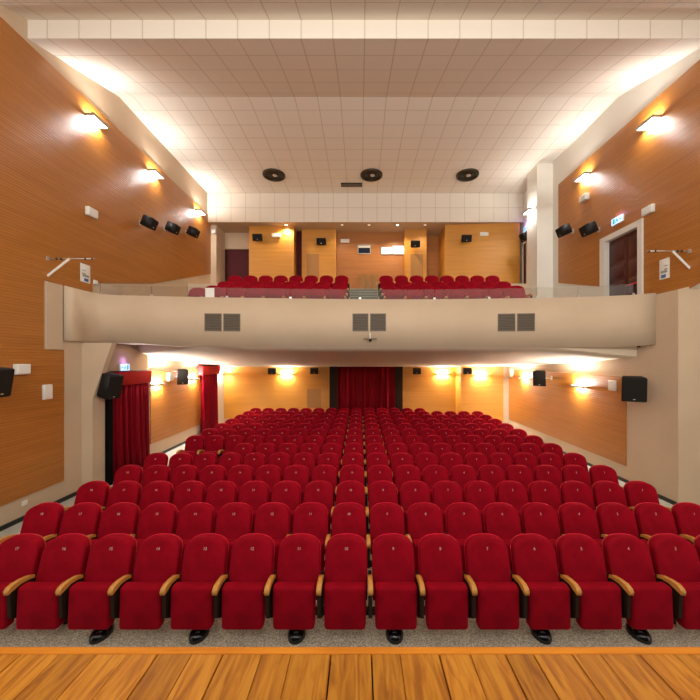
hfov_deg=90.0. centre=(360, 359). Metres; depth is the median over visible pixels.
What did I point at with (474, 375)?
wall lamp
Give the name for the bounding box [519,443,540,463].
seat
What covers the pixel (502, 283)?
seat
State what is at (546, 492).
seat
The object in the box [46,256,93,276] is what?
wall bracket
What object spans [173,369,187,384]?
loudspeaker
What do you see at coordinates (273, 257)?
wall
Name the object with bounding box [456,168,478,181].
ceiling vent
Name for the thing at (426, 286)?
seat
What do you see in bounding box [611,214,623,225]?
exit sign
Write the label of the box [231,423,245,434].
seat
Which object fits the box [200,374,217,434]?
drape
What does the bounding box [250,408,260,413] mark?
seat
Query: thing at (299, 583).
seat
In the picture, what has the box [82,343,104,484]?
pillar
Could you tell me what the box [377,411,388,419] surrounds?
seat
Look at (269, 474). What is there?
seat
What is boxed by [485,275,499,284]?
seat
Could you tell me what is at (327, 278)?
seat
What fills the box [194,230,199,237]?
grille
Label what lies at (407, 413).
seat
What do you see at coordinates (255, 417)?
seat
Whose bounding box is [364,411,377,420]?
seat
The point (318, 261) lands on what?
wall
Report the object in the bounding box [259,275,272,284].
seat
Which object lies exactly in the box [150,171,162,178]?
diffuser
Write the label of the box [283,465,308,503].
seat
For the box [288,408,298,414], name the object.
seat
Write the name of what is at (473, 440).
seat
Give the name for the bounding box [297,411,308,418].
seat
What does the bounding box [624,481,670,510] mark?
seat
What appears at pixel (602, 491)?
seat
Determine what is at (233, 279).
seat
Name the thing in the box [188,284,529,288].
floor
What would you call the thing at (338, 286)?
seat
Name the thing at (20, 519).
baseboard
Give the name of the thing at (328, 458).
seat
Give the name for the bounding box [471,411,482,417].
seat
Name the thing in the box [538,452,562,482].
seat
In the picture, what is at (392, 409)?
seat
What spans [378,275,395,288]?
seat
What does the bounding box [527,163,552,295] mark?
pillar
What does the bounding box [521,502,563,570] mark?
seat
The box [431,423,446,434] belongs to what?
seat
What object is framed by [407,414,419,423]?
seat
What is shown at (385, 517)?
seat
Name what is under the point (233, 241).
wall
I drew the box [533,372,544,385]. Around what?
grille
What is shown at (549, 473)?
seat
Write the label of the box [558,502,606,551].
seat
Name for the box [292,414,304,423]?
seat
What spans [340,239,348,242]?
emergency light
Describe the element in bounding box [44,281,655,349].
balcony
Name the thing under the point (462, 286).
seat
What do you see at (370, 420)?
seat
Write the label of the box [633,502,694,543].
seat
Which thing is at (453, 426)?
seat
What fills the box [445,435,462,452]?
seat
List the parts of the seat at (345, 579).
seat, backrest, panel, armrest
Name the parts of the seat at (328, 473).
seat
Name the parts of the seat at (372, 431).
backrest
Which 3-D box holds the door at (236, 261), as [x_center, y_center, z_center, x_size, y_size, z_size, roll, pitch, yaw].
[-5.490,-3.955,15.990,1.340,2.211,0.120,0,0,0]
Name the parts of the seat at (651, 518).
backrest, armrest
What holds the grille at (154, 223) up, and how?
attached to the loudspeaker at (151, 223)
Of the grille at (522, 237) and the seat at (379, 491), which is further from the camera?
the grille at (522, 237)
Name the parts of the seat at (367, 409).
backrest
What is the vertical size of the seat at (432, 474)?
0.988 m
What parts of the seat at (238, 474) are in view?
backrest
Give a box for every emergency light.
[13,364,30,374]
[85,206,97,218]
[272,233,280,237]
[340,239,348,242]
[480,232,488,235]
[579,193,589,202]
[641,204,654,215]
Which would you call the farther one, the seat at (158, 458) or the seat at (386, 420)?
the seat at (386, 420)
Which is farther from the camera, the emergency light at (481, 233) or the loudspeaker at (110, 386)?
the emergency light at (481, 233)
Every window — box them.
[358,245,370,253]
[381,247,391,254]
[392,245,403,254]
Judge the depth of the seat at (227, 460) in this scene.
7.64 m
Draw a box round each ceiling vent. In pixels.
[262,168,284,181]
[341,183,361,186]
[360,168,382,181]
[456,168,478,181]
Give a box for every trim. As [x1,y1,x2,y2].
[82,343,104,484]
[93,343,115,398]
[105,399,112,485]
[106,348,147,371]
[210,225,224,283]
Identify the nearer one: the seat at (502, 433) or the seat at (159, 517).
the seat at (159, 517)
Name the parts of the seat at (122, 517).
seat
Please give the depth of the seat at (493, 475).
6.73 m
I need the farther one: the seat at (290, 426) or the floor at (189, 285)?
the floor at (189, 285)
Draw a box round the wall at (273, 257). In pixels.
[249,226,295,280]
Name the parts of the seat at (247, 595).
seat, backrest, armrest, panel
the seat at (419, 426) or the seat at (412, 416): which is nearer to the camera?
the seat at (419, 426)
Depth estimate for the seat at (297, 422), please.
12.18 m
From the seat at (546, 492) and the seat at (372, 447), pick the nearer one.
the seat at (546, 492)
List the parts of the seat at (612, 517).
backrest, armrest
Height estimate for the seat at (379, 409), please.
0.988 m
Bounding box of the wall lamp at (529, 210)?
[522,208,534,214]
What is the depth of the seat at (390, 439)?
9.46 m
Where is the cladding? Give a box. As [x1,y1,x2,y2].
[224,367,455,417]
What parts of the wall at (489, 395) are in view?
wood panel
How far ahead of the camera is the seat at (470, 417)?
13.09 m
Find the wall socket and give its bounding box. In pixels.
[21,499,27,506]
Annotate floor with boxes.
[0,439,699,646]
[0,444,672,537]
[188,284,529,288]
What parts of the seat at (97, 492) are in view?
backrest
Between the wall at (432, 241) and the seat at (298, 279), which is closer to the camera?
the seat at (298, 279)
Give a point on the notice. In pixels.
(209, 292)
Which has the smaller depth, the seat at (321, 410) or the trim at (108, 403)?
the trim at (108, 403)
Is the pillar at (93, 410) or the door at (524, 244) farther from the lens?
the door at (524, 244)
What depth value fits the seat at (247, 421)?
12.18 m
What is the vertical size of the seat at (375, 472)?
0.986 m
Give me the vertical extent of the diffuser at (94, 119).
0.044 m
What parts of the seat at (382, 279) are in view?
backrest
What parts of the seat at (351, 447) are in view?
backrest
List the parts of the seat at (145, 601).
seat, backrest, armrest, panel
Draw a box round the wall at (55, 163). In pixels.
[0,4,223,525]
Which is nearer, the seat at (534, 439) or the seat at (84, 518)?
the seat at (84, 518)
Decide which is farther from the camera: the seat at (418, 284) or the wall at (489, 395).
the wall at (489, 395)
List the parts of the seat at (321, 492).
seat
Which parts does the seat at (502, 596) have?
backrest, seat, panel, armrest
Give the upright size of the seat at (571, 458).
0.988 m
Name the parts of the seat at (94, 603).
seat, backrest, armrest, panel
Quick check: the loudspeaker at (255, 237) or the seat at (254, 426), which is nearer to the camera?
the seat at (254, 426)
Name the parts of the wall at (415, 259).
access panel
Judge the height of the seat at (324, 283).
0.988 m
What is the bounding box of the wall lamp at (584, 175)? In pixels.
[573,172,590,181]
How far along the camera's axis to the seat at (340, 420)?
12.18 m
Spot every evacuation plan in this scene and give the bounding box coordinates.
[80,263,89,283]
[659,257,669,279]
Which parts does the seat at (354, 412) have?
backrest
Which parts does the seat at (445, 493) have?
seat, backrest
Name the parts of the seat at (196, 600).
seat, backrest, armrest, panel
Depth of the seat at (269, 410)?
14.90 m
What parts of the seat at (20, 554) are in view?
seat, armrest, panel, backrest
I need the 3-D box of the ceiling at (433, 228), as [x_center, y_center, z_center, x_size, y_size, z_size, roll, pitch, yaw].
[0.215,-5.840,15.840,13.270,0.120,2.320,0,0,0]
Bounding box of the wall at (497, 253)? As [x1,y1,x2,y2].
[438,223,519,283]
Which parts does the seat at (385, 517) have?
backrest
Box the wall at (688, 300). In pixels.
[677,287,699,504]
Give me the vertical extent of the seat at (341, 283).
0.986 m
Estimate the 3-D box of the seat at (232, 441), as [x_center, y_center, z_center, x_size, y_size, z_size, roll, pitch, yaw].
[-3.378,2.548,9.333,0.540,0.988,0.546,0,0,0]
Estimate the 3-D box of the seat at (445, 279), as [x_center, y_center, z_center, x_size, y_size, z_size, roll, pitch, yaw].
[3.096,-2.515,12.276,0.540,0.986,0.546,0,0,0]
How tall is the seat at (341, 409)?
0.986 m
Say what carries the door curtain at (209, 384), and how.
hanging from the wall at (55, 163)
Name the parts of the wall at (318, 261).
access panel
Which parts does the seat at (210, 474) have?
backrest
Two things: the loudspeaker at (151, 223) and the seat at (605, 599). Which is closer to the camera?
the seat at (605, 599)
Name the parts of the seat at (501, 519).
backrest, seat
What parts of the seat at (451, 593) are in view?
backrest, seat, panel, armrest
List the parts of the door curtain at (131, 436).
rail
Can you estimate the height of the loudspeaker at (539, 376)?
0.532 m
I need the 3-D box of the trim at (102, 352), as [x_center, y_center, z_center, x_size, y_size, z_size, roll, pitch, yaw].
[-5.945,0.250,8.130,0.450,1.300,0.140,0,0,0]
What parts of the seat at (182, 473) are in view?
backrest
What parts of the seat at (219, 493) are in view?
seat, backrest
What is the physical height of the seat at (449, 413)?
0.988 m
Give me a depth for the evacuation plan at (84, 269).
8.11 m
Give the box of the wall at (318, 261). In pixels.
[302,229,336,281]
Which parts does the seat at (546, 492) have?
backrest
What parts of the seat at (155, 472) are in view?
backrest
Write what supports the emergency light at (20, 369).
attached to the wall at (55, 163)
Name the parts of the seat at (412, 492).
seat, backrest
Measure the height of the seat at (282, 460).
0.986 m
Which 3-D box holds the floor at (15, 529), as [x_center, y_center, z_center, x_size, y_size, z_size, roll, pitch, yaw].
[0.540,3.125,7.100,15.120,0.150,20.200,0,0,0]
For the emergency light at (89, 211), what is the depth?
8.20 m
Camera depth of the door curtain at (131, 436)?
9.41 m
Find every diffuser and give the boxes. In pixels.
[86,115,106,127]
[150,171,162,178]
[575,174,588,181]
[638,117,659,129]
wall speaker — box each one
[42,384,52,399]
[167,372,172,380]
[608,380,616,390]
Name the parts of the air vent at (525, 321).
frame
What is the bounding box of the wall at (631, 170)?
[520,48,699,346]
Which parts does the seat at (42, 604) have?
seat, backrest, armrest, panel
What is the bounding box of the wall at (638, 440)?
[509,290,676,501]
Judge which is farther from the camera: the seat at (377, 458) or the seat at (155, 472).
the seat at (377, 458)
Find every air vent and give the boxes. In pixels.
[204,313,239,330]
[352,313,385,330]
[498,313,534,330]
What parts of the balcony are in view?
plate, glass pane, glass pane, glass pane, glass pane, glass pane, glass pane, glass pane, glass pane, glass pane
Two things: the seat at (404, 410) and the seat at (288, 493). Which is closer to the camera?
the seat at (288, 493)
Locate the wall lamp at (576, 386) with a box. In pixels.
[570,385,585,387]
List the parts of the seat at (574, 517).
backrest, seat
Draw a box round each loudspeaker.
[0,367,14,396]
[96,372,123,399]
[139,215,158,230]
[164,221,180,234]
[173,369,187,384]
[185,226,199,237]
[252,234,262,240]
[268,368,275,373]
[310,368,317,373]
[316,238,325,244]
[410,240,419,247]
[413,368,420,373]
[461,235,471,241]
[463,368,471,373]
[519,231,526,242]
[533,370,552,385]
[555,223,573,237]
[579,221,599,236]
[621,376,647,401]
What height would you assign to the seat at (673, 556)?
0.988 m
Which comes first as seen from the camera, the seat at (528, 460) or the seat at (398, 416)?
the seat at (528, 460)
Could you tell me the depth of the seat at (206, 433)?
10.36 m
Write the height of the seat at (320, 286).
0.988 m
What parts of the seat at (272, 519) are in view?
backrest, seat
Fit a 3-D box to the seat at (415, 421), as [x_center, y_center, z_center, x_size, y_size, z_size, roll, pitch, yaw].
[2.022,2.547,12.054,0.540,0.986,0.546,0,0,0]
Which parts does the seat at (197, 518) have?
seat, backrest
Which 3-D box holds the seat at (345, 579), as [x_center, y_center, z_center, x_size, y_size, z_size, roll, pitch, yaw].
[-0.138,2.548,3.891,0.540,0.988,0.546,0,0,0]
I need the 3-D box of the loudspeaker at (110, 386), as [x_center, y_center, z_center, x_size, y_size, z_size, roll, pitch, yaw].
[-5.937,0.599,8.232,0.586,0.624,0.358,0,0,17]
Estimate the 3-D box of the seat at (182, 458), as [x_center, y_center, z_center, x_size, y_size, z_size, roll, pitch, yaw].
[-3.918,2.548,7.519,0.540,0.988,0.546,0,0,0]
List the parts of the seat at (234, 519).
seat, backrest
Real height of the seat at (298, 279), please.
0.988 m
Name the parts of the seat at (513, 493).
backrest, seat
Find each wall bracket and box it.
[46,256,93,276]
[647,249,690,268]
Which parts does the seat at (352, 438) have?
backrest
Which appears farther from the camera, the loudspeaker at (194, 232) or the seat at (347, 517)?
the loudspeaker at (194, 232)
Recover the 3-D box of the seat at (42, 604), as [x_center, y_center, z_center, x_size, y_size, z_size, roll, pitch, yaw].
[-3.378,2.548,3.891,0.540,0.988,0.546,0,0,0]
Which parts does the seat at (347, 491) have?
backrest, panel, armrest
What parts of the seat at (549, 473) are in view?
backrest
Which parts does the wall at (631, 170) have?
wood panel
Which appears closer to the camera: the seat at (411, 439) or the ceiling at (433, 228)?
the seat at (411, 439)
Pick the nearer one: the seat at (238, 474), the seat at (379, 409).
the seat at (238, 474)
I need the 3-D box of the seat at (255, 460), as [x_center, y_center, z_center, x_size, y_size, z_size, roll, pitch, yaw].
[-2.298,2.548,7.519,0.540,0.988,0.546,0,0,0]
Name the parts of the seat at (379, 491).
backrest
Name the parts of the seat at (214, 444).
seat, backrest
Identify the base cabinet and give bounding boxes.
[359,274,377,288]
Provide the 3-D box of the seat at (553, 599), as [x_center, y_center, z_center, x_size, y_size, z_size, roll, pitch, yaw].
[2.022,2.547,3.891,0.540,0.986,0.546,0,0,0]
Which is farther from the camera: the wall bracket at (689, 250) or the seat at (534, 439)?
the seat at (534, 439)
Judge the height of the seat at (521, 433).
0.988 m
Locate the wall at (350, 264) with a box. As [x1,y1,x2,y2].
[337,232,403,288]
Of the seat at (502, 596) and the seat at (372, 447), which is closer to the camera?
the seat at (502, 596)
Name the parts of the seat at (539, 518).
backrest, seat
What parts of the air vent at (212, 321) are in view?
frame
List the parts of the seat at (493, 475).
backrest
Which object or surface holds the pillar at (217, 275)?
attached to the wall at (55, 163)
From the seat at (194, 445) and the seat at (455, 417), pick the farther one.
the seat at (455, 417)
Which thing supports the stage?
on the floor at (15, 529)
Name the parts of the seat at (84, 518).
backrest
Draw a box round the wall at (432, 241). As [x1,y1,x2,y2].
[427,236,437,276]
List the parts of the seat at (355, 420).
backrest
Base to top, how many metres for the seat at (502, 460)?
0.986 m
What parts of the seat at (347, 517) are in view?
backrest, panel, armrest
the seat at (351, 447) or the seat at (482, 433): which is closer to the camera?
the seat at (351, 447)
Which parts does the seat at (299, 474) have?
backrest, seat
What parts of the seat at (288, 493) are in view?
backrest, seat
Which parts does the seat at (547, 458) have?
backrest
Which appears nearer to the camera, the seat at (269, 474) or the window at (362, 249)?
the seat at (269, 474)
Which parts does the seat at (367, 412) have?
backrest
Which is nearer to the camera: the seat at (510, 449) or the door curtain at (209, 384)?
the seat at (510, 449)
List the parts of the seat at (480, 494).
backrest, seat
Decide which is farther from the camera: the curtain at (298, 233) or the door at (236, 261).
the door at (236, 261)
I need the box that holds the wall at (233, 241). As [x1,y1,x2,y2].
[225,233,248,249]
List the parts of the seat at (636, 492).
backrest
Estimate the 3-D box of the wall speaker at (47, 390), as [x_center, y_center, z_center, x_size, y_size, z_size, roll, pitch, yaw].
[-6.366,0.650,7.120,0.058,0.300,0.200,0,0,0]
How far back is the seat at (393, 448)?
8.55 m
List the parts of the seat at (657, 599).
backrest, seat, panel, armrest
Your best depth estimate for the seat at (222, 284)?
11.45 m
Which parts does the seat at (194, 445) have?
seat, backrest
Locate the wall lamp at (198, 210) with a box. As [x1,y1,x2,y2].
[195,208,205,214]
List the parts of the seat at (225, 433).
backrest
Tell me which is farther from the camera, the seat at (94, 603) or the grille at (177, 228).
the grille at (177, 228)
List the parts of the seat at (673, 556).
backrest, seat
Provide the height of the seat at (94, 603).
0.986 m
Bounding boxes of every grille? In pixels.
[107,376,123,398]
[150,219,158,230]
[174,225,180,234]
[178,370,187,383]
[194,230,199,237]
[411,241,419,246]
[519,234,525,241]
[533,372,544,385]
[555,228,562,237]
[579,226,588,236]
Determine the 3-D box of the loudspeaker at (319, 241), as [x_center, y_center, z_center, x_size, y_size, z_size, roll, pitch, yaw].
[-1.697,-5.156,15.286,0.416,0.325,0.428,0,0,0]
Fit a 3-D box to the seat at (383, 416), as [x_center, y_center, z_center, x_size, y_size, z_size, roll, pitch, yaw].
[0.942,2.548,12.961,0.540,0.988,0.546,0,0,0]
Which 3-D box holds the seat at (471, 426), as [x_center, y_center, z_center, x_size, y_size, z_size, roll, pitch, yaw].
[3.642,2.548,11.147,0.540,0.988,0.546,0,0,0]
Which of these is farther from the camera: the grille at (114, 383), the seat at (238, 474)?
the grille at (114, 383)
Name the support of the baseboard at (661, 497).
attached to the wall at (638, 440)
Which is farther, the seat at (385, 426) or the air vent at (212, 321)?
the seat at (385, 426)
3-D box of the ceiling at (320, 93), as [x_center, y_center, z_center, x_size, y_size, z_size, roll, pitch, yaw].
[0.215,-6.440,8.635,13.270,1.320,12.070,0,0,0]
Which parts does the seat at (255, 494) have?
backrest, seat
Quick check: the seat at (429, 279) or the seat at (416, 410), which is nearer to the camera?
the seat at (429, 279)
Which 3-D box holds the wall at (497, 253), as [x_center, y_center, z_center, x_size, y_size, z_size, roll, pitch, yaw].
[5.160,-4.195,15.660,3.080,3.190,1.880,0,0,0]
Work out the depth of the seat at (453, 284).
11.45 m
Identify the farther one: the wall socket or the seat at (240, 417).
the seat at (240, 417)
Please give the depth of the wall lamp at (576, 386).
10.38 m
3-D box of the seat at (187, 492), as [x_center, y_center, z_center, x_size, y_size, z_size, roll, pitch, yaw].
[-2.838,2.547,5.705,0.540,0.986,0.546,0,0,0]
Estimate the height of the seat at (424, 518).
0.988 m
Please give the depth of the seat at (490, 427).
11.28 m
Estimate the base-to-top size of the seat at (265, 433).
0.986 m
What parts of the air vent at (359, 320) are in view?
frame, frame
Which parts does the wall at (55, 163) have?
wood panel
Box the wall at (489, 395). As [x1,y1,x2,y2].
[456,366,508,423]
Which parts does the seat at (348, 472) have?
backrest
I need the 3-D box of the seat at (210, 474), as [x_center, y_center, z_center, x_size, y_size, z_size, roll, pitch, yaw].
[-2.838,2.547,6.612,0.540,0.986,0.546,0,0,0]
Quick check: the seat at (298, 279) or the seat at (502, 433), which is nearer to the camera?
the seat at (502, 433)
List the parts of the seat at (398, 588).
backrest, seat, panel, armrest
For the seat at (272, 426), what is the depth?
11.28 m
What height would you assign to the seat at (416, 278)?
0.986 m
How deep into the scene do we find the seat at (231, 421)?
12.18 m
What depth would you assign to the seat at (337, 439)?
9.46 m
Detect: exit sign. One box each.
[119,364,129,370]
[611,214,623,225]
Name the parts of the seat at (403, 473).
seat, backrest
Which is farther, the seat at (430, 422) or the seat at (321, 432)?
the seat at (430, 422)
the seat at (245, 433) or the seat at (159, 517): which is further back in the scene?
the seat at (245, 433)
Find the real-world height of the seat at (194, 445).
0.988 m
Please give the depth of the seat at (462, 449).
8.55 m
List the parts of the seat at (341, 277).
backrest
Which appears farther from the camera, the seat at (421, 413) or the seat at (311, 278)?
the seat at (421, 413)
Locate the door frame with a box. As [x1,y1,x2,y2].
[599,218,643,294]
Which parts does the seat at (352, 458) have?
backrest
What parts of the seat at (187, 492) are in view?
seat, backrest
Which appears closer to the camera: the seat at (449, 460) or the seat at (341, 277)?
the seat at (449, 460)
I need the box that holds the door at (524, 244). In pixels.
[522,241,526,283]
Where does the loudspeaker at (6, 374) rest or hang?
attached to the wall at (55, 163)
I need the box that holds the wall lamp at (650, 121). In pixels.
[635,114,661,130]
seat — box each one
[0,502,64,543]
[0,533,45,629]
[16,533,91,629]
[46,502,101,544]
[64,481,109,510]
[68,533,136,644]
[91,502,139,547]
[102,481,141,512]
[110,465,142,488]
[119,533,182,629]
[133,502,176,571]
[137,481,173,528]
[140,465,170,498]
[142,452,168,477]
[168,452,192,481]
[170,465,197,502]
[170,533,228,644]
[172,481,204,532]
[176,435,204,464]
[176,502,214,571]
[193,452,216,480]
[198,465,225,501]
[201,428,217,449]
[201,435,224,464]
[205,481,236,532]
[214,423,229,434]
[215,502,253,571]
[217,281,232,287]
[218,452,241,480]
[219,428,235,449]
[222,435,244,454]
[222,533,276,629]
[225,418,238,428]
[227,465,253,501]
[228,275,242,285]
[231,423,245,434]
[233,443,253,464]
[234,281,248,287]
[235,414,247,422]
[237,428,254,442]
[238,481,268,532]
[240,418,254,427]
[243,275,257,284]
[243,411,254,417]
[243,452,265,480]
[246,435,263,451]
[248,423,262,434]
[249,414,261,422]
[250,281,264,287]
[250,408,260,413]
[254,502,292,570]
[255,443,275,464]
[255,465,280,502]
[256,411,267,417]
[256,418,269,428]
[256,428,272,442]
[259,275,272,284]
[263,408,273,413]
[263,414,275,422]
[264,423,279,434]
[266,435,283,452]
[267,281,281,287]
[268,452,290,480]
[270,411,281,418]
[271,418,285,428]
[271,481,300,531]
[273,533,324,644]
[274,275,287,285]
[274,428,290,442]
[275,408,286,414]
[277,285,290,288]
[278,414,290,422]
[278,443,297,465]
[281,423,295,434]
[283,281,297,287]
[283,411,294,418]
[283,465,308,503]
[286,435,303,452]
[287,418,300,428]
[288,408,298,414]
[289,275,302,285]
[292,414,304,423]
[292,428,308,443]
[292,452,314,481]
[293,502,330,573]
[295,285,309,288]
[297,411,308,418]
[298,423,312,435]
[300,281,314,288]
[300,443,319,466]
[301,408,311,414]
[302,418,315,429]
[303,481,335,532]
[304,275,317,285]
[306,414,318,423]
[306,435,323,453]
[310,411,321,419]
[310,428,326,444]
[311,465,336,505]
[313,285,327,288]
[313,408,323,415]
[314,423,329,436]
[316,281,330,288]
[317,452,339,485]
[318,418,331,429]
[320,275,333,286]
[321,414,333,424]
[322,443,341,470]
[323,411,335,419]
[324,533,372,629]
[326,408,336,415]
[326,435,343,457]
[329,428,345,449]
[331,285,345,288]
[331,423,346,441]
[331,502,370,567]
[333,281,348,288]
[333,418,347,434]
[335,275,349,288]
[335,414,348,428]
[336,481,368,533]
[337,411,349,423]
[338,408,349,419]
[339,465,367,506]
[342,452,366,485]
[344,443,365,470]
[345,435,365,458]
[347,428,364,449]
[348,423,364,441]
[349,418,363,434]
[350,411,363,423]
[350,414,363,428]
[351,408,363,418]
[364,408,376,416]
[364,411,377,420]
[364,414,378,424]
[364,418,377,441]
[365,423,381,436]
[365,428,383,456]
[365,435,382,454]
[366,443,385,470]
[367,452,392,474]
[367,465,397,493]
[368,481,402,533]
[370,502,411,566]
[372,533,424,644]
[376,408,387,415]
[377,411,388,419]
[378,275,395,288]
[378,414,390,426]
[380,281,395,288]
[380,418,393,430]
[381,423,395,437]
[383,285,397,288]
[383,428,399,445]
[385,435,402,455]
[388,443,407,467]
[389,408,399,415]
[391,411,402,419]
[391,452,413,483]
[393,414,405,424]
[394,275,410,286]
[395,418,408,429]
[395,465,420,505]
[397,281,411,288]
[398,423,412,435]
[400,481,429,532]
[401,285,415,288]
[401,408,412,414]
[401,428,417,443]
[404,411,415,418]
[405,435,422,453]
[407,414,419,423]
[408,502,448,572]
[410,275,422,285]
[410,443,429,465]
[411,418,424,429]
[414,281,428,287]
[414,408,424,414]
[415,423,429,435]
[416,452,437,481]
[418,411,428,418]
[418,533,477,629]
[419,285,433,288]
[419,428,435,442]
[421,414,433,422]
[423,465,448,502]
[425,275,438,285]
[425,435,442,452]
[426,418,439,428]
[430,281,444,287]
[431,411,442,418]
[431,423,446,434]
[432,443,451,464]
[432,481,462,531]
[436,414,448,422]
[437,428,453,442]
[438,285,451,288]
[440,275,453,284]
[440,452,462,480]
[441,418,455,428]
[444,411,455,417]
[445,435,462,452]
[445,502,483,572]
[446,281,460,287]
[448,423,462,434]
[450,414,462,422]
[451,465,476,501]
[454,443,473,464]
[455,275,468,284]
[455,285,469,288]
[455,428,471,442]
[457,418,470,428]
[458,411,469,417]
[463,281,477,287]
[464,435,482,451]
[464,452,487,480]
[464,481,495,532]
[464,533,529,629]
[465,414,477,422]
[465,423,479,434]
[470,275,484,285]
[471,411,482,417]
[472,418,486,427]
[473,285,487,288]
[474,428,490,442]
[475,443,495,464]
[478,465,504,501]
[479,281,494,287]
[479,414,491,422]
[481,423,496,434]
[483,502,522,571]
[484,435,502,452]
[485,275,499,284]
[488,418,501,428]
[489,452,512,480]
[492,428,508,442]
[495,281,510,287]
[496,481,528,532]
[497,443,518,464]
[498,423,513,434]
[504,435,522,450]
[506,465,533,502]
[509,285,523,287]
[510,428,526,442]
[510,533,581,644]
[513,452,537,480]
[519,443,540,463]
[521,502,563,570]
[524,435,543,449]
[528,481,561,532]
[533,465,561,503]
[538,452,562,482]
[541,443,562,464]
[556,533,633,629]
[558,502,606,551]
[560,481,596,513]
[561,465,591,489]
[562,452,588,472]
[589,465,623,488]
[592,481,633,511]
[596,502,650,546]
[602,533,685,644]
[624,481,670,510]
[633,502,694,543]
[647,533,699,629]
[671,502,699,537]
[693,535,699,561]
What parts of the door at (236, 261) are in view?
frame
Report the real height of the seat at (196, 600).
0.986 m
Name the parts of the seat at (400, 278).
backrest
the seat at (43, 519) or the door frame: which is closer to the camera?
the seat at (43, 519)
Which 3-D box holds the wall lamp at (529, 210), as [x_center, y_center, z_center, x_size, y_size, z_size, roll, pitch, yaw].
[6.165,-5.452,12.850,0.230,0.100,0.500,0,0,0]
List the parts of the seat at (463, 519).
seat, backrest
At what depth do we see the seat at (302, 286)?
10.51 m
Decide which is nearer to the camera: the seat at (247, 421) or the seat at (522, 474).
the seat at (522, 474)
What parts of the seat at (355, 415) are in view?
backrest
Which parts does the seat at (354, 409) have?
backrest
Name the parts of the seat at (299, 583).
seat, backrest, armrest, panel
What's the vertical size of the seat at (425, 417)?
0.988 m
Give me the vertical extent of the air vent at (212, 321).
0.447 m
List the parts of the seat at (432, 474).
seat, backrest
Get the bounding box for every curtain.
[109,369,151,481]
[197,365,219,434]
[296,231,301,276]
[329,367,402,419]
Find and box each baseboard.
[0,434,199,531]
[543,442,676,504]
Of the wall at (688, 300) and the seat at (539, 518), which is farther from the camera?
the wall at (688, 300)
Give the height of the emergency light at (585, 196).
0.180 m
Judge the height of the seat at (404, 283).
0.988 m
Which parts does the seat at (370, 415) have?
backrest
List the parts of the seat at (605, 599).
backrest, seat, panel, armrest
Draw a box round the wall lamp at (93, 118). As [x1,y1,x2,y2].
[84,112,108,128]
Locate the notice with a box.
[205,288,213,296]
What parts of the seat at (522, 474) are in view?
backrest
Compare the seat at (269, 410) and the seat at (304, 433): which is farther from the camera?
the seat at (269, 410)
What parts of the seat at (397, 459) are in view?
backrest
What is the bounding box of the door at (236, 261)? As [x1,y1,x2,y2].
[225,249,248,280]
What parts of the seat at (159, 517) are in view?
seat, backrest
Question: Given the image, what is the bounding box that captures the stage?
[0,647,699,699]
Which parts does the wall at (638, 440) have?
wood panel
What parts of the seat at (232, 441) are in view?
backrest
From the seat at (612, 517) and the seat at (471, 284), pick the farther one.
the seat at (471, 284)
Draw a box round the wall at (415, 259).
[404,229,426,281]
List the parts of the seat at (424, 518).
seat, backrest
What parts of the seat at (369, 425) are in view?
backrest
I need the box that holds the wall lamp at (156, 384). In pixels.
[153,383,166,385]
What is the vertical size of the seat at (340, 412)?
0.986 m
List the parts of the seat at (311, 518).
backrest, seat, armrest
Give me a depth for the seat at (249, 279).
12.39 m
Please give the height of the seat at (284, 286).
0.988 m
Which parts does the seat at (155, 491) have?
backrest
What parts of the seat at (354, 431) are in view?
backrest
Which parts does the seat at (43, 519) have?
armrest, backrest, armrest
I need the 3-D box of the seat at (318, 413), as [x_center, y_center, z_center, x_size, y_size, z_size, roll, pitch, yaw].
[-1.758,2.547,13.868,0.540,0.986,0.546,0,0,0]
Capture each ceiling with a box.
[0,0,699,221]
[80,341,644,366]
[208,222,522,235]
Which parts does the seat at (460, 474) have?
backrest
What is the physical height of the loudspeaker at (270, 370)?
0.290 m
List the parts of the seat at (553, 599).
backrest, seat, panel, armrest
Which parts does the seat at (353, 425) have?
backrest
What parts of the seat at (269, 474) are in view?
backrest, seat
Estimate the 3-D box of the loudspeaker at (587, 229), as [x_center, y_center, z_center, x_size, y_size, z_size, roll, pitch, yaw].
[6.558,-3.727,9.956,0.540,0.386,0.318,0,0,0]
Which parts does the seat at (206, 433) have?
backrest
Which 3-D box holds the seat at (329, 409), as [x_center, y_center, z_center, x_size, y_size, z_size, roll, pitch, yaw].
[-1.218,2.548,14.775,0.540,0.988,0.546,0,0,0]
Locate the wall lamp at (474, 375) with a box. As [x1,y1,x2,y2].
[474,375,488,376]
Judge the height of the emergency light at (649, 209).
0.180 m
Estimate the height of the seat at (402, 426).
0.988 m
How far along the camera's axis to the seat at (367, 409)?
14.91 m
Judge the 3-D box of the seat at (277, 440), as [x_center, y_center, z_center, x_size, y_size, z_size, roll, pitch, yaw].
[-2.298,2.548,9.333,0.540,0.988,0.546,0,0,0]
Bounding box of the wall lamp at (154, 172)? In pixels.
[148,169,164,178]
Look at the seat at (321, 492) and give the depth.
5.81 m

